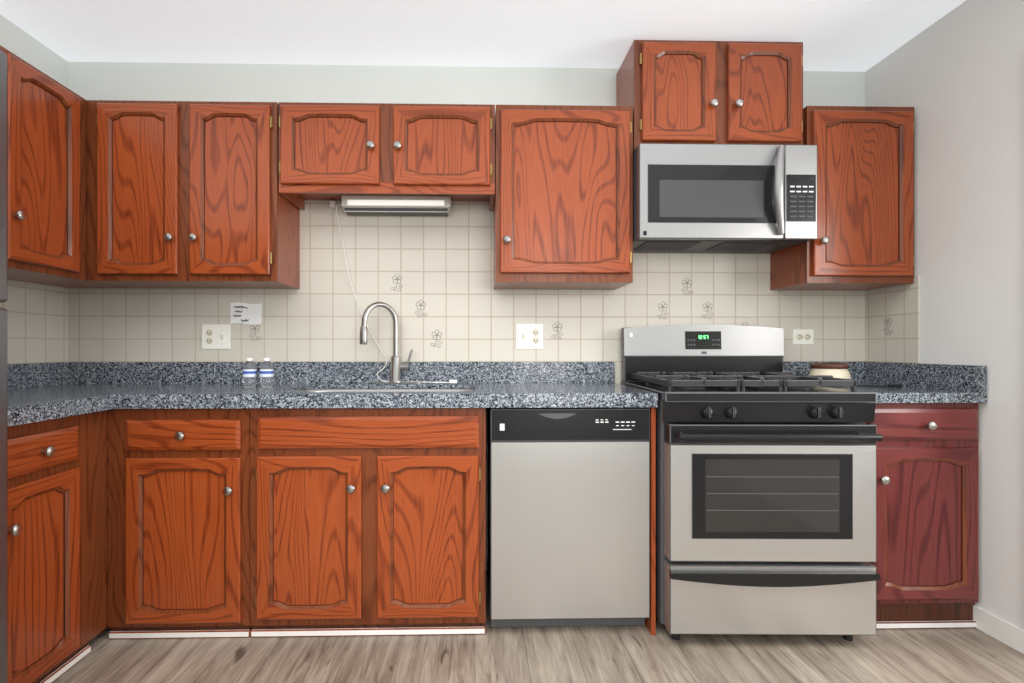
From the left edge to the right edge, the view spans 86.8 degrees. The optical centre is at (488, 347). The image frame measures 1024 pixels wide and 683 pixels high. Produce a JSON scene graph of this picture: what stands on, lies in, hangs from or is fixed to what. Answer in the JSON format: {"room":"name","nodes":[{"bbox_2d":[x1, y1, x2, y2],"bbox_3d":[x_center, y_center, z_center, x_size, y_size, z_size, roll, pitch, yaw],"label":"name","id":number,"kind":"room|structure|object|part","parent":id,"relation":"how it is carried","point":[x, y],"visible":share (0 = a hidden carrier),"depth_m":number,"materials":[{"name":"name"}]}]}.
{"room":"kitchen","nodes":[
{"label":"kitchen","id":0,"kind":"room"},
{"bbox_2d":[0,14,67,87],"bbox_3d":[-2.015,-0.147,0.201,0.100,2.462,4.800,0,0,-1],"label":"wall","id":1,"kind":"structure","parent":0,"point":[24,45],"depth_m":2.39,"materials":[{"name":"paint"}]},
{"bbox_2d":[0,280,67,363],"bbox_3d":[-2.005,0.084,1.938,0.006,0.800,1.314,0,0,-1],"label":"tile","id":2,"kind":"structure","parent":1,"relation":"attached to","point":[37,323],"depth_m":2.41,"materials":[{"name":"beige tile"}]},
{"bbox_2d":[0,45,125,287],"bbox_3d":[-1.829,-0.671,2.047,0.348,0.770,1.102,0,0,-1],"label":"upper cabinet","id":3,"kind":"object","parent":1,"relation":"attached to","point":[47,179],"visible":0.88,"depth_m":2.08,"materials":[{"name":"brown wood"}]},
{"bbox_2d":[68,62,864,568],"bbox_3d":[-0.072,-0.147,2.699,4.107,2.462,0.100,0,0,-1],"label":"wall","id":4,"kind":"structure","parent":0,"point":[326,84],"depth_m":2.64,"materials":[{"name":"paint"}]},
{"bbox_2d":[87,100,299,288],"bbox_3d":[-1.312,-0.671,2.436,0.804,0.770,0.349,0,0,-1],"label":"upper cabinet","id":5,"kind":"object","parent":4,"relation":"attached to","point":[184,195],"visible":1,"depth_m":2.30,"materials":[{"name":"brown wood"}]},
{"bbox_2d":[279,102,494,210],"bbox_3d":[-0.439,-0.862,2.458,0.930,0.388,0.349,0,0,-1],"label":"upper cabinet","id":6,"kind":"object","parent":4,"relation":"attached to","point":[332,151],"visible":1,"depth_m":2.32,"materials":[{"name":"brown wood"}]},
{"bbox_2d":[330,195,456,382],"bbox_3d":[-0.456,-0.273,2.578,0.615,0.883,0.100,0,0,-1],"label":"under-cabinet light","id":7,"kind":"object","parent":6,"relation":"attached to","point":[390,205],"depth_m":2.53,"materials":[{"name":"white plastic"}]},
{"bbox_3d":[-0.441,-0.261,2.589,0.584,0.859,0.069,0,0,-1],"label":"light cord","id":8,"kind":"part","parent":7,"relation":"part of","materials":[{"name":"white plastic"}]},
{"bbox_2d":[68,200,864,446],"bbox_3d":[-0.071,-0.131,2.646,3.906,1.230,0.006,0,0,-1],"label":"tile","id":9,"kind":"structure","parent":4,"relation":"attached to","point":[442,266],"depth_m":2.64,"materials":[{"name":"beige tile"}]},
{"bbox_2d":[202,324,229,348],"bbox_3d":[-1.314,-0.054,2.604,0.136,0.120,0.017,0,0,-1],"label":"electrical outlet","id":10,"kind":"object","parent":9,"relation":"attached to","point":[215,336],"visible":1,"depth_m":2.61,"materials":[{"name":"white plastic"}]},
{"bbox_2d":[230,302,261,324],"bbox_3d":[-1.170,-0.166,2.610,0.152,0.108,0.010,0,0,-1],"label":"paper","id":11,"kind":"object","parent":9,"relation":"attached to","point":[247,313],"visible":1,"depth_m":2.61,"materials":[{"name":"white paper"}]},
{"bbox_2d":[516,324,542,348],"bbox_3d":[0.203,-0.056,2.641,0.132,0.124,0.017,0,0,-1],"label":"electrical outlet","id":12,"kind":"object","parent":9,"relation":"attached to","point":[529,336],"visible":1,"depth_m":2.64,"materials":[{"name":"white plastic"}]},
{"bbox_2d":[249,274,892,347],"bbox_3d":[-0.063,-0.181,2.322,3.896,0.360,0.642,0,0,-1],"label":"flowers","id":13,"kind":"object","parent":9,"relation":"attached to","point":[707,307],"visible":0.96,"depth_m":2.64,"materials":[{"name":"grey tile"}]},
{"bbox_2d":[793,329,813,344],"bbox_3d":[1.562,-0.054,2.679,0.104,0.076,0.008,0,0,-1],"label":"electrical outlet","id":14,"kind":"object","parent":9,"relation":"attached to","point":[803,336],"visible":1,"depth_m":2.68,"materials":[{"name":"white plastic"}]},
{"bbox_2d":[493,105,632,289],"bbox_3d":[0.329,-0.671,2.476,0.599,0.770,0.349,0,0,-1],"label":"upper cabinet","id":15,"kind":"object","parent":4,"relation":"attached to","point":[563,210],"visible":1,"depth_m":2.34,"materials":[{"name":"brown wood"}]},
{"bbox_2d":[616,40,802,150],"bbox_3d":[1.009,-1.107,2.493,0.749,0.478,0.349,0,0,-1],"label":"upper cabinet","id":16,"kind":"object","parent":4,"relation":"attached to","point":[705,92],"visible":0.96,"depth_m":2.36,"materials":[{"name":"brown wood"}]},
{"bbox_2d":[633,143,816,253],"bbox_3d":[1.015,-0.663,2.442,0.764,0.403,0.446,0,0,-1],"label":"microwave","id":17,"kind":"object","parent":16,"relation":"attached to","point":[731,198],"visible":1,"depth_m":2.29,"materials":[{"name":"grey metal"}]},
{"bbox_2d":[770,106,913,289],"bbox_3d":[1.642,-0.676,2.508,0.481,0.780,0.349,0,0,-1],"label":"upper cabinet","id":18,"kind":"object","parent":4,"relation":"attached to","point":[864,240],"visible":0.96,"depth_m":2.38,"materials":[{"name":"brown wood"}]},
{"bbox_2d":[0,0,965,71],"bbox_3d":[0.564,-1.403,0.264,5.260,0.050,5.000,0,0,-1],"label":"ceiling","id":19,"kind":"structure","parent":0,"point":[851,35],"depth_m":2.33,"materials":[{"name":"paint"}]},
{"bbox_2d":[52,569,1023,682],"bbox_3d":[0.564,1.109,0.264,5.260,0.050,5.000,0,0,-1],"label":"floor","id":20,"kind":"structure","parent":0,"point":[593,654],"depth_m":1.89,"materials":[{"name":"brown wood"}]},
{"bbox_2d":[0,50,7,682],"bbox_3d":[-1.518,0.189,0.837,0.866,1.790,0.908,0,0,-1],"label":"fridge","id":21,"kind":"object","parent":20,"relation":"on","point":[3,369],"visible":1,"depth_m":1.28,"materials":[{"name":"metal"}]},
{"bbox_2d":[8,413,87,682],"bbox_3d":[-1.690,0.653,1.669,0.608,0.860,0.330,0,0,-1],"label":"base cabinet","id":22,"kind":"object","parent":20,"relation":"on","point":[57,545],"depth_m":1.71,"materials":[{"name":"brown wood"}]},
{"bbox_2d":[8,362,119,426],"bbox_3d":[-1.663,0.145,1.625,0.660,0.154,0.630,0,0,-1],"label":"countertop","id":23,"kind":"structure","parent":22,"relation":"on","point":[37,392],"depth_m":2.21,"materials":[{"name":"stone"}]},
{"bbox_2d":[88,410,107,653],"bbox_3d":[-1.703,0.653,2.218,0.608,0.860,0.767,0,0,-1],"label":"base cabinet","id":24,"kind":"object","parent":20,"relation":"on","point":[97,421],"depth_m":1.95,"materials":[{"name":"brown wood"}]},
{"bbox_2d":[120,362,657,408],"bbox_3d":[-0.691,0.145,2.295,2.634,0.154,0.662,0,0,-1],"label":"countertop","id":25,"kind":"structure","parent":24,"relation":"on","point":[143,385],"depth_m":2.44,"materials":[{"name":"stone"}]},
{"bbox_2d":[242,358,256,386],"bbox_3d":[-1.050,0.107,2.380,0.059,0.124,0.059,0,0,-1],"label":"bottle","id":26,"kind":"object","parent":25,"relation":"on","point":[249,372],"visible":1,"depth_m":2.36,"materials":[{"name":"white"}]},
{"bbox_2d":[259,358,273,386],"bbox_3d":[-0.979,0.107,2.387,0.059,0.124,0.059,0,0,-1],"label":"bottle","id":27,"kind":"object","parent":25,"relation":"on","point":[266,372],"visible":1,"depth_m":2.37,"materials":[{"name":"white"}]},
{"bbox_2d":[300,388,473,391],"bbox_3d":[-0.436,0.338,2.300,0.804,0.293,0.484,0,0,-1],"label":"sink","id":28,"kind":"object","parent":25,"relation":"in","point":[392,390],"visible":0.04,"depth_m":2.51,"materials":[{"name":"silver metal"}]},
{"bbox_2d":[359,302,421,383],"bbox_3d":[-0.449,-0.023,2.513,0.270,0.383,0.170,0,0,-1],"label":"faucet","id":29,"kind":"object","parent":25,"relation":"on","point":[397,366],"visible":0.98,"depth_m":2.54,"materials":[{"name":"silver metal"}]},
{"bbox_2d":[108,408,251,638],"bbox_3d":[-1.159,0.653,2.287,0.521,0.859,0.654,0,0,-1],"label":"base cabinet","id":30,"kind":"object","parent":20,"relation":"on","point":[178,523],"visible":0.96,"depth_m":2.00,"materials":[{"name":"brown wood"}]},
{"bbox_2d":[250,408,485,636],"bbox_3d":[-0.456,0.653,2.304,0.880,0.859,0.654,0,0,-1],"label":"base cabinet","id":31,"kind":"object","parent":20,"relation":"on","point":[367,521],"visible":0.98,"depth_m":2.02,"materials":[{"name":"brown wood"}]},
{"bbox_2d":[488,407,649,626],"bbox_3d":[0.302,0.656,2.336,0.602,0.856,0.620,0,0,-1],"label":"dishwasher","id":32,"kind":"object","parent":20,"relation":"on","point":[568,516],"visible":0.96,"depth_m":2.03,"materials":[{"name":"grey metal"}]},
{"bbox_2d":[645,407,655,634],"bbox_3d":[0.615,0.653,2.347,0.016,0.859,0.622,0,0,-1],"label":"panel","id":33,"kind":"object","parent":20,"relation":"on","point":[650,623],"visible":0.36,"depth_m":2.04,"materials":[{"name":"brown wood"}]},
{"bbox_2d":[621,325,882,640],"bbox_3d":[1.023,0.487,2.258,0.783,1.194,0.785,0,0,-1],"label":"range","id":34,"kind":"object","parent":20,"relation":"on","point":[765,494],"visible":1,"depth_m":1.94,"materials":[{"name":"grey metal"}]},
{"bbox_2d":[864,403,978,628],"bbox_3d":[1.654,0.647,2.356,0.463,0.872,0.654,0,0,-1],"label":"base cabinet","id":35,"kind":"object","parent":20,"relation":"on","point":[927,472],"visible":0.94,"depth_m":2.07,"materials":[{"name":"red wood"}]},
{"bbox_2d":[783,362,986,402],"bbox_3d":[1.652,0.138,2.363,0.459,0.140,0.640,0,0,-1],"label":"countertop","id":36,"kind":"structure","parent":35,"relation":"on","point":[922,383],"depth_m":2.22,"materials":[{"name":"stone"}]},
{"bbox_2d":[809,363,850,379],"bbox_3d":[1.507,0.118,2.388,0.160,0.102,0.160,0,0,-1],"label":"crock","id":37,"kind":"object","parent":36,"relation":"on","point":[837,370],"visible":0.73,"depth_m":2.33,"materials":[{"name":"beige ceramic"}]},
{"bbox_2d":[857,384,902,386],"bbox_3d":[1.705,0.162,2.351,0.217,0.012,0.087,0,0,-1],"label":"cord","id":38,"kind":"object","parent":36,"relation":"on","point":[894,385],"visible":0.92,"depth_m":2.33,"materials":[{"name":"black plastic"}]},
{"bbox_2d":[865,0,1023,629],"bbox_3d":[1.990,-0.147,0.299,0.100,2.462,4.800,0,0,-1],"label":"wall","id":39,"kind":"structure","parent":0,"point":[954,78],"depth_m":2.08,"materials":[{"name":"paint"}]},
{"bbox_2d":[865,276,919,362],"bbox_3d":[1.883,0.084,2.529,0.006,0.800,0.324,0,0,-1],"label":"tile","id":40,"kind":"structure","parent":39,"relation":"attached to","point":[899,306],"depth_m":2.51,"materials":[{"name":"beige tile"}]},
{"bbox_2d":[973,605,1023,654],"bbox_3d":[1.940,1.042,0.052,0.011,0.085,4.290,0,0,-1],"label":"baseboard","id":41,"kind":"structure","parent":39,"relation":"attached to","point":[1005,632],"depth_m":2.00,"materials":[{"name":"white wood"}]}
]}

